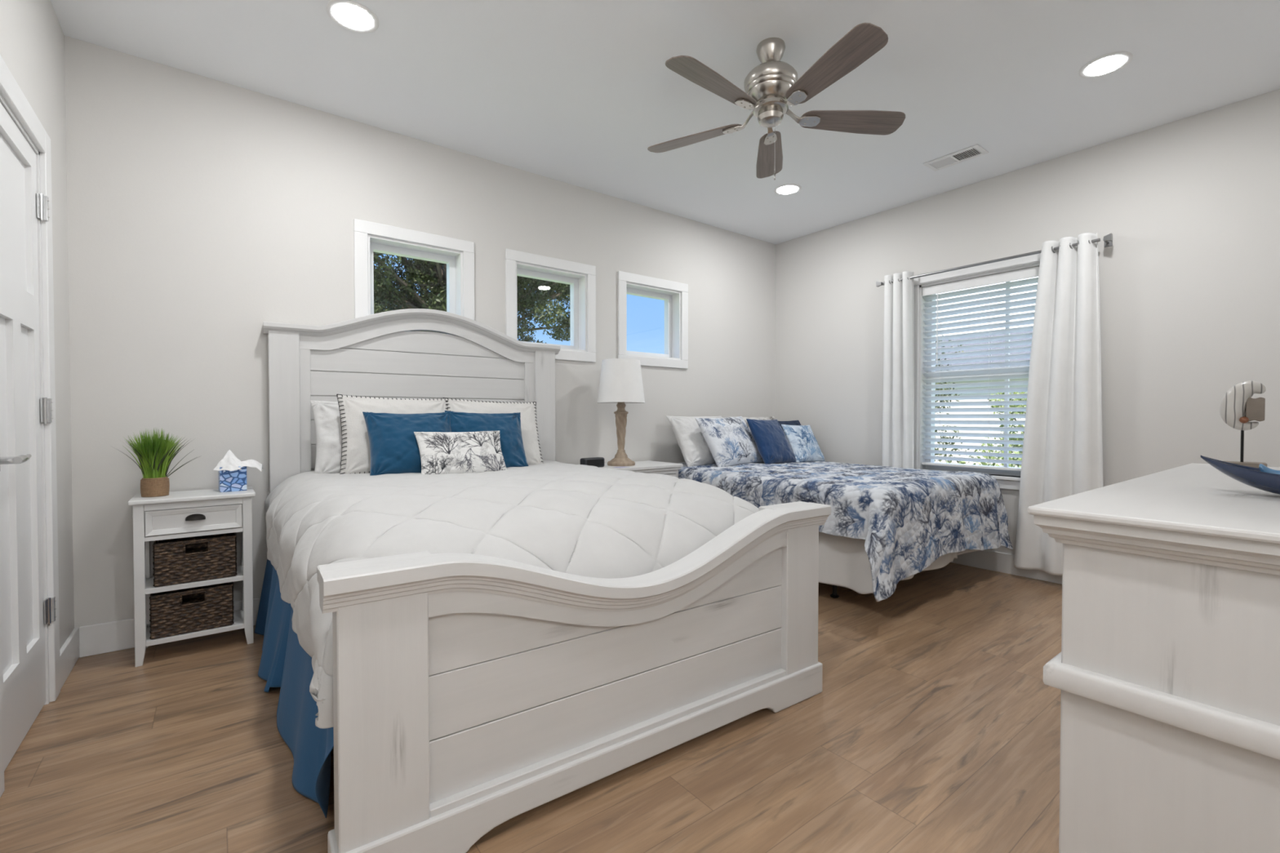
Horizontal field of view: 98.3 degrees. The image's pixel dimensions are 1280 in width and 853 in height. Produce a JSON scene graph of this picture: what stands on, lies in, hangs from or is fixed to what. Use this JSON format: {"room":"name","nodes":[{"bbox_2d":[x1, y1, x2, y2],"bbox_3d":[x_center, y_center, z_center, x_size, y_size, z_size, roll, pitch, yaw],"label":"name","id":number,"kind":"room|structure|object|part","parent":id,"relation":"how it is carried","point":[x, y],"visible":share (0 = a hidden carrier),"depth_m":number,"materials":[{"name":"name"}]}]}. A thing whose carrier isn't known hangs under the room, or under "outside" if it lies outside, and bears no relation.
{"room":"bedroom","nodes":[
{"label":"bedroom","id":0,"kind":"room"},
{"bbox_2d":[0,0,74,649],"bbox_3d":[-1.038,-0.305,0.380,0.160,2.740,5.072,-1,1,-37],"label":"wall","id":1,"kind":"structure","parent":0,"point":[32,37],"depth_m":2.26,"materials":[{"name":"beige paint"}]},
{"bbox_2d":[0,54,60,797],"bbox_3d":[-2.051,-0.028,1.792,0.182,2.138,0.806,-1,1,-37],"label":"door","id":2,"kind":"structure","parent":1,"relation":"in","point":[30,664],"depth_m":1.91,"materials":[{"name":"wood"}]},
{"bbox_3d":[-1.875,0.099,1.658,0.068,0.070,0.158,-1,1,-37],"label":"handle","id":3,"kind":"part","parent":2,"relation":"part of","materials":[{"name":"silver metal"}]},
{"bbox_2d":[59,626,79,689],"bbox_3d":[-0.968,0.995,0.455,0.015,0.137,5.072,-1,1,-37],"label":"baseboard","id":4,"kind":"structure","parent":1,"relation":"attached to","point":[69,651],"depth_m":2.31,"materials":[{"name":"wood"}]},
{"bbox_2d":[64,35,775,627],"bbox_3d":[-0.651,-0.365,3.969,5.137,2.740,0.160,-1,1,-37],"label":"wall","id":5,"kind":"structure","parent":0,"point":[202,211],"depth_m":2.84,"materials":[{"name":"beige paint"}]},
{"bbox_2d":[78,597,260,657],"bbox_3d":[-0.598,0.938,3.921,4.787,0.137,0.015,-1,1,-37],"label":"baseboard","id":6,"kind":"structure","parent":5,"relation":"attached to","point":[117,635],"depth_m":2.52,"materials":[{"name":"wood"}]},
{"bbox_2d":[353,218,474,334],"bbox_3d":[-1.379,-0.818,3.387,0.691,0.707,0.168,-1,1,-37],"label":"window","id":7,"kind":"structure","parent":5,"relation":"in","point":[458,255],"depth_m":3.35,"materials":[{"name":"wood"}]},
{"bbox_3d":[-1.414,-0.818,3.432,0.549,0.565,0.055,-1,1,-37],"label":"frame","id":8,"kind":"part","parent":7,"relation":"part of","materials":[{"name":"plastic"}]},
{"bbox_2d":[505,248,595,362],"bbox_3d":[-0.655,-0.827,3.941,0.704,0.707,0.168,-1,1,-37],"label":"window","id":9,"kind":"structure","parent":5,"relation":"in","point":[581,277],"depth_m":4.00,"materials":[{"name":"wood"}]},
{"bbox_3d":[-0.689,-0.828,3.986,0.562,0.565,0.055,-1,1,-37],"label":"frame","id":10,"kind":"part","parent":9,"relation":"part of","materials":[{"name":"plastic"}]},
{"bbox_2d":[617,271,688,368],"bbox_3d":[0.071,-0.836,4.497,0.712,0.707,0.168,-1,1,-37],"label":"window","id":11,"kind":"structure","parent":5,"relation":"in","point":[676,303],"depth_m":4.53,"materials":[{"name":"wood"}]},
{"bbox_3d":[0.037,-0.837,4.541,0.570,0.565,0.055,-1,1,-37],"label":"frame","id":12,"kind":"part","parent":11,"relation":"part of","materials":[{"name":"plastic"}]},
{"bbox_2d":[0,562,1062,852],"bbox_3d":[0.939,1.100,1.915,5.137,0.120,5.392,-1,1,-37],"label":"floor","id":13,"kind":"structure","parent":0,"point":[933,726],"depth_m":1.74,"materials":[{"name":"brown wood"}]},
{"bbox_2d":[127,486,255,666],"bbox_3d":[-2.073,0.670,2.591,0.445,0.717,0.287,-1,1,-37],"label":"nightstand","id":14,"kind":"object","parent":13,"relation":"on","point":[173,515],"visible":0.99,"depth_m":2.49,"materials":[{"name":"white wood"}]},
{"bbox_3d":[-2.160,0.683,2.392,0.036,0.697,0.036,-1,1,-37],"label":"leg","id":15,"kind":"part","parent":14,"relation":"part of","materials":[{"name":"white wood"}]},
{"bbox_3d":[-2.293,0.680,2.566,0.036,0.697,0.036,-1,1,-37],"label":"leg","id":16,"kind":"part","parent":14,"relation":"part of","materials":[{"name":"white wood"}]},
{"bbox_2d":[120,427,201,497],"bbox_3d":[-2.189,0.157,2.497,0.277,0.311,0.278,0,1,24],"label":"potted grass","id":17,"kind":"object","parent":14,"relation":"on","point":[154,455],"depth_m":2.46,"materials":[{"name":"plant"}]},
{"bbox_2d":[140,476,169,497],"bbox_3d":[-2.185,0.271,2.495,0.100,0.084,0.100,-1,1,-37],"label":"pot","id":18,"kind":"object","parent":17,"relation":"attached to","point":[150,486],"depth_m":2.46,"materials":[{"name":"wicker"}]},
{"bbox_3d":[-2.153,0.141,2.517,0.250,0.206,0.041,-1,1,-37],"label":"stray blade","id":19,"kind":"part","parent":17,"relation":"part of","materials":[{"name":"green plant"}]},
{"bbox_2d":[149,582,234,639],"bbox_3d":[-2.081,0.833,2.582,0.300,0.191,0.217,-1,1,-37],"label":"wicker basket","id":20,"kind":"object","parent":14,"relation":"on","point":[185,611],"visible":0.9,"depth_m":2.51,"materials":[{"name":"brown wicker"}]},
{"bbox_3d":[-2.059,0.419,2.569,0.341,0.108,0.199,-1,1,-37],"label":"drawer","id":21,"kind":"part","parent":14,"relation":"part of","materials":[{"name":"white wood"}]},
{"bbox_2d":[145,564,243,594],"bbox_3d":[-2.075,0.713,2.595,0.397,0.021,0.243,-1,1,-37],"label":"shelf","id":22,"kind":"object","parent":14,"relation":"attached to","point":[149,588],"depth_m":2.51,"materials":[{"name":"white wood"}]},
{"bbox_2d":[145,609,244,646],"bbox_3d":[-2.075,0.940,2.599,0.397,0.021,0.243,-1,1,-37],"label":"shelf","id":23,"kind":"object","parent":14,"relation":"attached to","point":[238,620],"depth_m":2.52,"materials":[{"name":"white wood"}]},
{"bbox_2d":[152,532,237,586],"bbox_3d":[-2.070,0.606,2.587,0.299,0.191,0.217,-1,1,-37],"label":"wicker basket","id":24,"kind":"object","parent":14,"relation":"on","point":[177,561],"visible":0.94,"depth_m":2.52,"materials":[{"name":"brown wicker"}]},
{"bbox_3d":[-1.996,0.407,2.487,0.072,0.026,0.022,-1,1,-37],"label":"cup pull","id":25,"kind":"part","parent":14,"relation":"part of","materials":[{"name":"brown metal"}]},
{"bbox_2d":[213,449,262,492],"bbox_3d":[-1.949,0.210,2.692,0.202,0.198,0.128,-1,1,-40],"label":"tissue box","id":26,"kind":"object","parent":14,"relation":"on","point":[232,472],"visible":1,"depth_m":2.65,"materials":[{"name":"paper"}]},
{"bbox_3d":[-1.990,0.676,2.797,0.036,0.697,0.036,-1,1,-37],"label":"leg","id":27,"kind":"part","parent":14,"relation":"part of","materials":[{"name":"white wood"}]},
{"bbox_3d":[-1.857,0.679,2.623,0.036,0.697,0.036,-1,1,-37],"label":"leg","id":28,"kind":"part","parent":14,"relation":"part of","materials":[{"name":"white wood"}]},
{"bbox_2d":[262,308,831,852],"bbox_3d":[-0.605,0.177,2.510,1.781,1.706,2.146,-1,1,-35],"label":"queen bed","id":29,"kind":"object","parent":13,"relation":"on","point":[473,694],"visible":0.9,"depth_m":1.58,"materials":[{"name":"white wood"}]},
{"bbox_3d":[-1.833,0.266,2.908,0.185,1.515,0.067,-1,1,-35],"label":"post","id":30,"kind":"part","parent":29,"relation":"part of","materials":[{"name":"white wood"}]},
{"bbox_2d":[254,559,333,817],"bbox_3d":[-1.312,0.819,2.031,0.116,0.425,1.801,-1,1,-37],"label":"bed skirt","id":31,"kind":"object","parent":29,"relation":"hanging from","point":[285,664],"visible":0.73,"depth_m":1.81,"materials":[{"name":"blue fabric"}]},
{"bbox_3d":[-0.603,0.710,1.296,0.192,0.680,0.086,-1,1,-35],"label":"post","id":32,"kind":"part","parent":29,"relation":"part of","materials":[{"name":"white wood"}]},
{"bbox_3d":[-1.244,-0.587,3.300,1.657,0.205,0.098,-1,1,-35],"label":"cap moulding","id":33,"kind":"part","parent":29,"relation":"part of","materials":[{"name":"white wood"}]},
{"bbox_3d":[-1.263,0.075,3.316,1.240,1.282,0.018,-1,1,-35],"label":"headboard","id":34,"kind":"part","parent":29,"relation":"part of","materials":[{"name":"white wood"}]},
{"bbox_3d":[-1.256,-0.534,3.304,1.330,0.237,0.040,-1,1,-35],"label":"arched rail","id":35,"kind":"part","parent":29,"relation":"part of","materials":[{"name":"white wood"}]},
{"bbox_3d":[-0.676,0.252,3.718,0.210,1.515,0.067,-1,1,-35],"label":"post","id":36,"kind":"part","parent":29,"relation":"part of","materials":[{"name":"white wood"}]},
{"bbox_3d":[0.008,0.432,1.697,1.713,0.238,0.104,-1,1,-35],"label":"cap rail","id":37,"kind":"part","parent":29,"relation":"part of","materials":[{"name":"white wood"}]},
{"bbox_3d":[-0.006,0.985,1.719,1.677,0.115,0.110,-1,1,-35],"label":"moulding","id":38,"kind":"part","parent":29,"relation":"part of","materials":[{"name":"white wood"}]},
{"bbox_3d":[-0.001,0.660,1.709,1.320,0.525,0.020,-1,1,-35],"label":"footboard","id":39,"kind":"part","parent":29,"relation":"part of","materials":[{"name":"white wood"}]},
{"bbox_3d":[0.002,0.931,1.714,1.275,0.043,0.066,-1,1,-35],"label":"rail","id":40,"kind":"part","parent":29,"relation":"part of","materials":[{"name":"white wood"}]},
{"bbox_3d":[0.003,0.478,1.705,1.275,0.231,0.059,-1,1,-35],"label":"curved rail","id":41,"kind":"part","parent":29,"relation":"part of","materials":[{"name":"white wood"}]},
{"bbox_3d":[0.595,0.696,2.135,0.184,0.680,0.086,-1,1,-35],"label":"post","id":42,"kind":"part","parent":29,"relation":"part of","materials":[{"name":"white wood"}]},
{"bbox_3d":[-0.586,0.564,2.539,1.495,0.240,1.900,-1,1,-35],"label":"mattress","id":43,"kind":"object","parent":29,"relation":"on","visible":0},
{"bbox_2d":[264,460,759,728],"bbox_3d":[-0.607,0.446,2.519,1.755,0.452,2.018,-1,1,-37],"label":"comforter","id":44,"kind":"object","parent":43,"relation":"on","point":[582,520],"visible":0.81,"depth_m":1.86,"materials":[{"name":"white fabric"}]},
{"bbox_2d":[310,400,342,473],"bbox_3d":[-1.389,0.062,2.990,0.663,0.399,0.225,-1,1,-33],"label":"sleeping pillow","id":45,"kind":"object","parent":44,"relation":"on","point":[326,416],"visible":0.27,"depth_m":2.81,"materials":[{"name":"white fabric"}]},
{"bbox_2d":[336,394,448,474],"bbox_3d":[-1.267,0.048,2.903,0.560,0.429,0.213,-1,1,-32],"label":"pillow","id":46,"kind":"object","parent":44,"relation":"on","point":[355,450],"visible":0.52,"depth_m":2.79,"materials":[{"name":"beige fabric"}]},
{"bbox_2d":[362,412,451,475],"bbox_3d":[-1.146,0.090,2.794,0.433,0.334,0.218,-1,1,-35],"label":"throw pillow","id":47,"kind":"object","parent":44,"relation":"on","point":[393,445],"visible":0.68,"depth_m":2.70,"materials":[{"name":"blue fabric"}]},
{"bbox_2d":[413,431,506,474],"bbox_3d":[-0.893,0.140,2.794,0.440,0.230,0.166,-1,1,-33],"label":"lumbar pillow","id":48,"kind":"object","parent":44,"relation":"on","point":[451,452],"visible":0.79,"depth_m":2.75,"materials":[{"name":"white fabric"}]},
{"bbox_2d":[444,410,528,467],"bbox_3d":[-0.826,0.086,3.020,0.431,0.346,0.208,-1,1,-33],"label":"throw pillow","id":49,"kind":"object","parent":44,"relation":"on","point":[508,424],"visible":0.55,"depth_m":3.02,"materials":[{"name":"blue fabric"}]},
{"bbox_2d":[443,397,542,465],"bbox_3d":[-0.837,0.048,3.208,0.568,0.425,0.212,-1,1,-32],"label":"pillow","id":50,"kind":"object","parent":44,"relation":"on","point":[531,441],"visible":0.41,"depth_m":3.25,"materials":[{"name":"beige fabric"}]},
{"bbox_2d":[598,460,683,477],"bbox_3d":[-0.110,0.631,4.010,0.775,0.708,0.405,-1,1,-37],"label":"nightstand","id":51,"kind":"object","parent":13,"relation":"on","point":[647,466],"visible":0.08,"depth_m":3.98,"materials":[{"name":"white wood"}]},
{"bbox_2d":[580,457,604,466],"bbox_3d":[-0.326,0.247,3.796,0.170,0.066,0.072,-1,1,-41],"label":"alarm clock","id":52,"kind":"object","parent":51,"relation":"on","point":[593,461],"visible":0.82,"depth_m":3.77,"materials":[{"name":"black plastic"}]},
{"bbox_2d":[586,458,603,466],"bbox_3d":[-0.303,0.248,3.771,0.140,0.046,0.002,-1,1,-41],"label":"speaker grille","id":53,"kind":"object","parent":52,"relation":"attached to","point":[589,462],"depth_m":3.77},
{"bbox_2d":[597,358,644,466],"bbox_3d":[-0.135,-0.098,3.969,0.342,0.750,0.342,-1,1,-37],"label":"table lamp","id":54,"kind":"object","parent":51,"relation":"on","point":[620,383],"visible":1,"depth_m":3.85,"materials":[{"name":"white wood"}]},
{"bbox_3d":[-0.135,-0.322,3.965,0.342,0.302,0.342,-1,1,-37],"label":"lamp shade","id":55,"kind":"part","parent":54,"relation":"part of","materials":[{"name":"fabric"}]},
{"bbox_3d":[-0.088,0.440,3.974,0.680,0.180,0.282,-1,1,-37],"label":"drawer","id":56,"kind":"part","parent":51,"relation":"part of","materials":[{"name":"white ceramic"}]},
{"bbox_2d":[830,585,839,598],"bbox_3d":[1.195,0.903,4.147,1.232,0.200,1.642,-1,1,-37],"label":"frame","id":57,"kind":"object","parent":13,"relation":"on","point":[834,595],"visible":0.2,"depth_m":3.29,"materials":[{"name":"black metal"}]},
{"bbox_2d":[1027,462,1279,852],"bbox_3d":[1.567,0.599,1.368,1.660,0.900,0.534,-1,1,-37],"label":"dresser","id":58,"kind":"object","parent":13,"relation":"on","point":[1166,668],"visible":1,"depth_m":0.95,"materials":[{"name":"white wood"}]},
{"bbox_3d":[1.570,0.192,1.358,1.642,0.054,0.525,-1,1,-37],"label":"crown moulding","id":59,"kind":"part","parent":58,"relation":"part of","materials":[{"name":"white wood"}]},
{"bbox_3d":[1.570,0.474,1.362,1.614,0.050,0.497,-1,1,-37],"label":"waist moulding","id":60,"kind":"part","parent":58,"relation":"part of","materials":[{"name":"white wood"}]},
{"bbox_2d":[1200,455,1279,494],"bbox_3d":[1.420,0.110,1.158,0.140,0.084,0.350,-1,1,-41],"label":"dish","id":61,"kind":"object","parent":58,"relation":"on","point":[1252,477],"visible":0.98,"depth_m":1.20,"materials":[{"name":"blue ceramic"}]},
{"bbox_2d":[1258,463,1279,474],"bbox_3d":[1.420,0.104,1.186,0.035,0.042,0.127,-1,1,-41],"label":"glass ornament","id":62,"kind":"object","parent":61,"relation":"in","point":[1262,468],"visible":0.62,"depth_m":1.22,"materials":[{"name":"blue glass"}]},
{"bbox_2d":[1219,380,1266,467],"bbox_3d":[1.919,-0.002,1.763,0.079,0.287,0.103,-1,1,-44],"label":"shell sculpture","id":63,"kind":"object","parent":58,"relation":"on","point":[1237,407],"visible":0.99,"depth_m":1.75,"materials":[{"name":"grey wood"}]},
{"bbox_3d":[1.922,0.053,1.768,0.007,0.122,0.007,-1,1,-44],"label":"metal rod","id":64,"kind":"part","parent":63,"relation":"part of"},
{"bbox_2d":[50,0,1279,244],"bbox_3d":[0.939,-1.800,1.867,5.137,0.200,5.392,-1,1,-37],"label":"ceiling","id":65,"kind":"structure","parent":0,"point":[575,92],"depth_m":2.68,"materials":[{"name":"paint"}]},
{"bbox_2d":[325,0,378,33],"bbox_3d":[-1.194,-1.700,2.305,0.196,0.014,0.196,-1,1,-37],"label":"recessed light","id":66,"kind":"object","parent":65,"relation":"in","point":[350,15],"visible":1,"depth_m":2.29,"materials":[{"name":"plastic"}]},
{"bbox_2d":[647,22,905,180],"bbox_3d":[0.563,-1.402,2.466,1.167,0.615,1.193,-1,1,-37],"label":"ceiling fan","id":67,"kind":"object","parent":65,"relation":"hanging from","point":[773,85],"visible":1,"depth_m":2.42,"materials":[{"name":"brown wood"}]},
{"bbox_3d":[0.262,-1.399,2.692,0.490,0.006,0.142,1,14,31],"label":"blade","id":68,"kind":"part","parent":67,"relation":"part of","materials":[{"name":"wood"}]},
{"bbox_3d":[0.304,-1.391,2.248,0.490,0.006,0.142,-1,14,-41],"label":"blade","id":69,"kind":"part","parent":67,"relation":"part of","materials":[{"name":"brown wood"}]},
{"bbox_3d":[0.672,-1.401,2.870,0.142,0.006,0.490,-13,-2,12],"label":"blade","id":70,"kind":"part","parent":67,"relation":"part of","materials":[{"name":"brown wood"}]},
{"bbox_3d":[0.598,-1.237,2.454,0.007,0.285,0.008,1,1,30],"label":"pull chain","id":71,"kind":"part","parent":67,"relation":"part of","materials":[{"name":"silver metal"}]},
{"bbox_3d":[0.740,-1.390,2.150,0.142,0.006,0.490,14,-5,-23],"label":"blade","id":72,"kind":"part","parent":67,"relation":"part of","materials":[{"name":"brown wood"}]},
{"bbox_3d":[0.967,-1.396,2.535,0.490,0.006,0.142,0,-12,-5],"label":"blade","id":73,"kind":"part","parent":67,"relation":"part of","materials":[{"name":"brown wood"}]},
{"bbox_2d":[773,183,801,195],"bbox_3d":[1.080,-1.729,4.054,0.196,0.014,0.196,-1,1,-37],"label":"recessed light","id":74,"kind":"object","parent":65,"relation":"in","point":[788,188],"visible":1,"depth_m":4.03,"materials":[{"name":"plastic"}]},
{"bbox_2d":[923,144,988,171],"bbox_3d":[2.026,-1.724,3.562,0.170,0.008,0.330,-1,1,-37],"label":"ceiling vent","id":75,"kind":"object","parent":65,"relation":"in","point":[970,153],"visible":1,"depth_m":3.55,"materials":[{"name":"metal"}]},
{"bbox_2d":[1078,51,1133,78],"bbox_3d":[2.203,-1.705,2.623,0.196,0.014,0.196,-1,1,-37],"label":"recessed light","id":76,"kind":"object","parent":65,"relation":"in","point":[1109,63],"visible":1,"depth_m":2.61,"materials":[{"name":"plastic"}]},
{"bbox_2d":[774,88,1279,554],"bbox_3d":[2.490,-0.364,3.960,0.160,2.740,3.672,-1,1,-37],"label":"wall","id":77,"kind":"structure","parent":0,"point":[1189,275],"depth_m":3.28,"materials":[{"name":"beige paint"}]},
{"bbox_2d":[913,253,1040,490],"bbox_3d":[2.500,-0.361,3.909,0.185,1.575,1.180,-1,1,-37],"label":"window","id":78,"kind":"structure","parent":77,"relation":"in","point":[1005,482],"depth_m":4.18,"materials":[{"name":"wood"}]},
{"bbox_3d":[2.480,0.352,3.906,0.135,0.022,1.180,-1,1,-37],"label":"sill","id":79,"kind":"part","parent":78,"relation":"part of","materials":[{"name":"wood"}]},
{"bbox_3d":[2.546,-0.369,3.944,0.070,1.420,1.000,-1,1,-37],"label":"frame","id":80,"kind":"part","parent":78,"relation":"part of","materials":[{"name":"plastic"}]},
{"bbox_2d":[921,266,1039,471],"bbox_3d":[2.481,-0.380,3.894,0.070,1.362,0.966,-1,1,-37],"label":"window blind","id":81,"kind":"object","parent":78,"relation":"attached to","point":[1033,272],"visible":0.68,"depth_m":3.97,"materials":[{"name":"plastic"}]},
{"bbox_3d":[2.488,0.291,3.911,0.052,0.018,0.964,-1,1,-37],"label":"rail","id":82,"kind":"part","parent":81,"relation":"part of","materials":[{"name":"plastic"}]},
{"bbox_2d":[875,233,1112,287],"bbox_3d":[2.374,-1.128,3.876,0.111,0.060,1.462,-1,1,-37],"label":"curtain rod","id":83,"kind":"object","parent":77,"relation":"attached to","point":[1108,239],"visible":0.73,"depth_m":3.73,"materials":[{"name":"grey metal"}]},
{"bbox_2d":[882,271,914,468],"bbox_3d":[2.009,-0.135,4.314,0.070,2.100,0.255,-1,1,-37],"label":"curtain","id":84,"kind":"object","parent":83,"relation":"hanging from","point":[898,406],"visible":0.74,"depth_m":4.29,"materials":[{"name":"white fabric"}]},
{"bbox_2d":[1013,232,1103,575],"bbox_3d":[2.640,-0.117,3.491,0.075,2.111,0.470,-1,1,-37],"label":"curtain","id":85,"kind":"object","parent":83,"relation":"hanging from","point":[1062,454],"visible":0.85,"depth_m":3.47,"materials":[{"name":"white fabric"}]},
{"bbox_2d":[950,550,1062,584],"bbox_3d":[2.425,0.938,3.922,0.015,0.137,3.657,-1,1,-37],"label":"baseboard","id":86,"kind":"structure","parent":77,"relation":"attached to","point":[994,561],"depth_m":3.83,"materials":[{"name":"wood"}]},
{"label":"outside","id":87,"kind":"structure","parent":0,"visible":0},
{"bbox_3d":[3.731,1.166,28.060,120.000,0.120,120.000,-1,1,-37],"label":"ground","id":88,"kind":"structure","parent":87,"visible":0},
{"bbox_2d":[373,251,570,343],"bbox_3d":[-3.391,-2.268,10.739,6.449,7.353,4.069,-1,1,-37],"label":"oak tree","id":89,"kind":"object","parent":88,"relation":"on","point":[430,275],"visible":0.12,"depth_m":10.18,"materials":[{"name":"green plant"}]},
{"bbox_2d":[934,334,974,464],"bbox_3d":[5.705,-0.326,12.610,2.380,3.454,3.304,-1,1,-33],"label":"shrub","id":90,"kind":"object","parent":88,"relation":"on","point":[946,388],"visible":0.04,"depth_m":11.98,"materials":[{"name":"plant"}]},
{"bbox_2d":[934,330,1032,467],"bbox_3d":[15.042,-1.003,16.531,7.000,4.600,14.800,-1,1,-37],"label":"house","id":91,"kind":"structure","parent":88,"relation":"on","point":[1027,345],"depth_m":17.66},
{"bbox_2d":[946,450,1022,467],"bbox_3d":[5.753,1.001,7.765,2.488,1.435,3.116,-1,1,-37],"label":"shrub","id":92,"kind":"object","parent":88,"relation":"on","point":[1002,451],"visible":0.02,"depth_m":8.37,"materials":[{"name":"green plant"}]},
{"bbox_2d":[973,391,1026,466],"bbox_3d":[8.137,0.320,10.394,2.546,2.404,3.279,-1,1,-37],"label":"shrub","id":93,"kind":"object","parent":88,"relation":"on","point":[1015,393],"visible":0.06,"depth_m":10.85,"materials":[{"name":"green plant"}]},
{"bbox_3d":[1.219,0.577,4.103,1.270,0.452,1.860,-1,1,-37],"label":"mattress","id":94,"kind":"object","parent":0,"visible":0},
{"bbox_2d":[677,461,1013,601],"bbox_3d":[1.201,0.558,3.938,1.699,0.527,2.025,-1,1,-37],"label":"quilt","id":95,"kind":"object","parent":94,"relation":"on","point":[907,518],"visible":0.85,"depth_m":3.22,"materials":[{"name":"blue fabric"}]},
{"bbox_2d":[666,415,722,466],"bbox_3d":[0.537,0.112,4.485,0.621,0.396,0.287,-1,1,-37],"label":"sleeping pillow","id":96,"kind":"object","parent":95,"relation":"on","point":[695,451],"visible":0.54,"depth_m":4.33,"materials":[{"name":"white fabric"}]},
{"bbox_2d":[695,416,764,466],"bbox_3d":[0.730,0.116,4.408,0.586,0.396,0.271,-1,1,-42],"label":"pillow sham","id":97,"kind":"object","parent":95,"relation":"on","point":[730,441],"visible":0.85,"depth_m":4.30,"materials":[{"name":"multicoloured fabric"}]},
{"bbox_2d":[728,416,775,431],"bbox_3d":[1.073,0.107,4.857,0.601,0.387,0.265,-1,1,-36],"label":"pillow sham","id":98,"kind":"object","parent":95,"relation":"on","point":[772,417],"visible":0.1,"depth_m":4.93,"materials":[{"name":"white fabric"}]},
{"bbox_2d":[746,418,795,464],"bbox_3d":[1.080,0.122,4.516,0.402,0.372,0.238,-1,1,-38],"label":"throw pillow","id":99,"kind":"object","parent":95,"relation":"on","point":[772,444],"visible":0.95,"depth_m":4.44,"materials":[{"name":"blue fabric"}]},
{"bbox_2d":[777,420,800,431],"bbox_3d":[1.327,0.123,4.857,0.452,0.356,0.230,-1,1,-36],"label":"throw pillow","id":100,"kind":"object","parent":95,"relation":"on","point":[791,422],"visible":0.14,"depth_m":4.93,"materials":[{"name":"blue fabric"}]},
{"bbox_2d":[781,424,825,462],"bbox_3d":[1.397,0.143,4.725,0.376,0.326,0.196,-1,1,-34],"label":"cushion","id":101,"kind":"object","parent":95,"relation":"on","point":[804,445],"visible":0.92,"depth_m":4.67,"materials":[{"name":"blue fabric"}]},
{"bbox_2d":[818,531,978,594],"bbox_3d":[1.214,0.737,4.047,1.348,0.305,1.908,-1,1,-37],"label":"bed skirt","id":102,"kind":"object","parent":94,"relation":"hanging from","point":[843,562],"visible":0.17,"depth_m":3.13,"materials":[{"name":"white fabric"}]}
]}

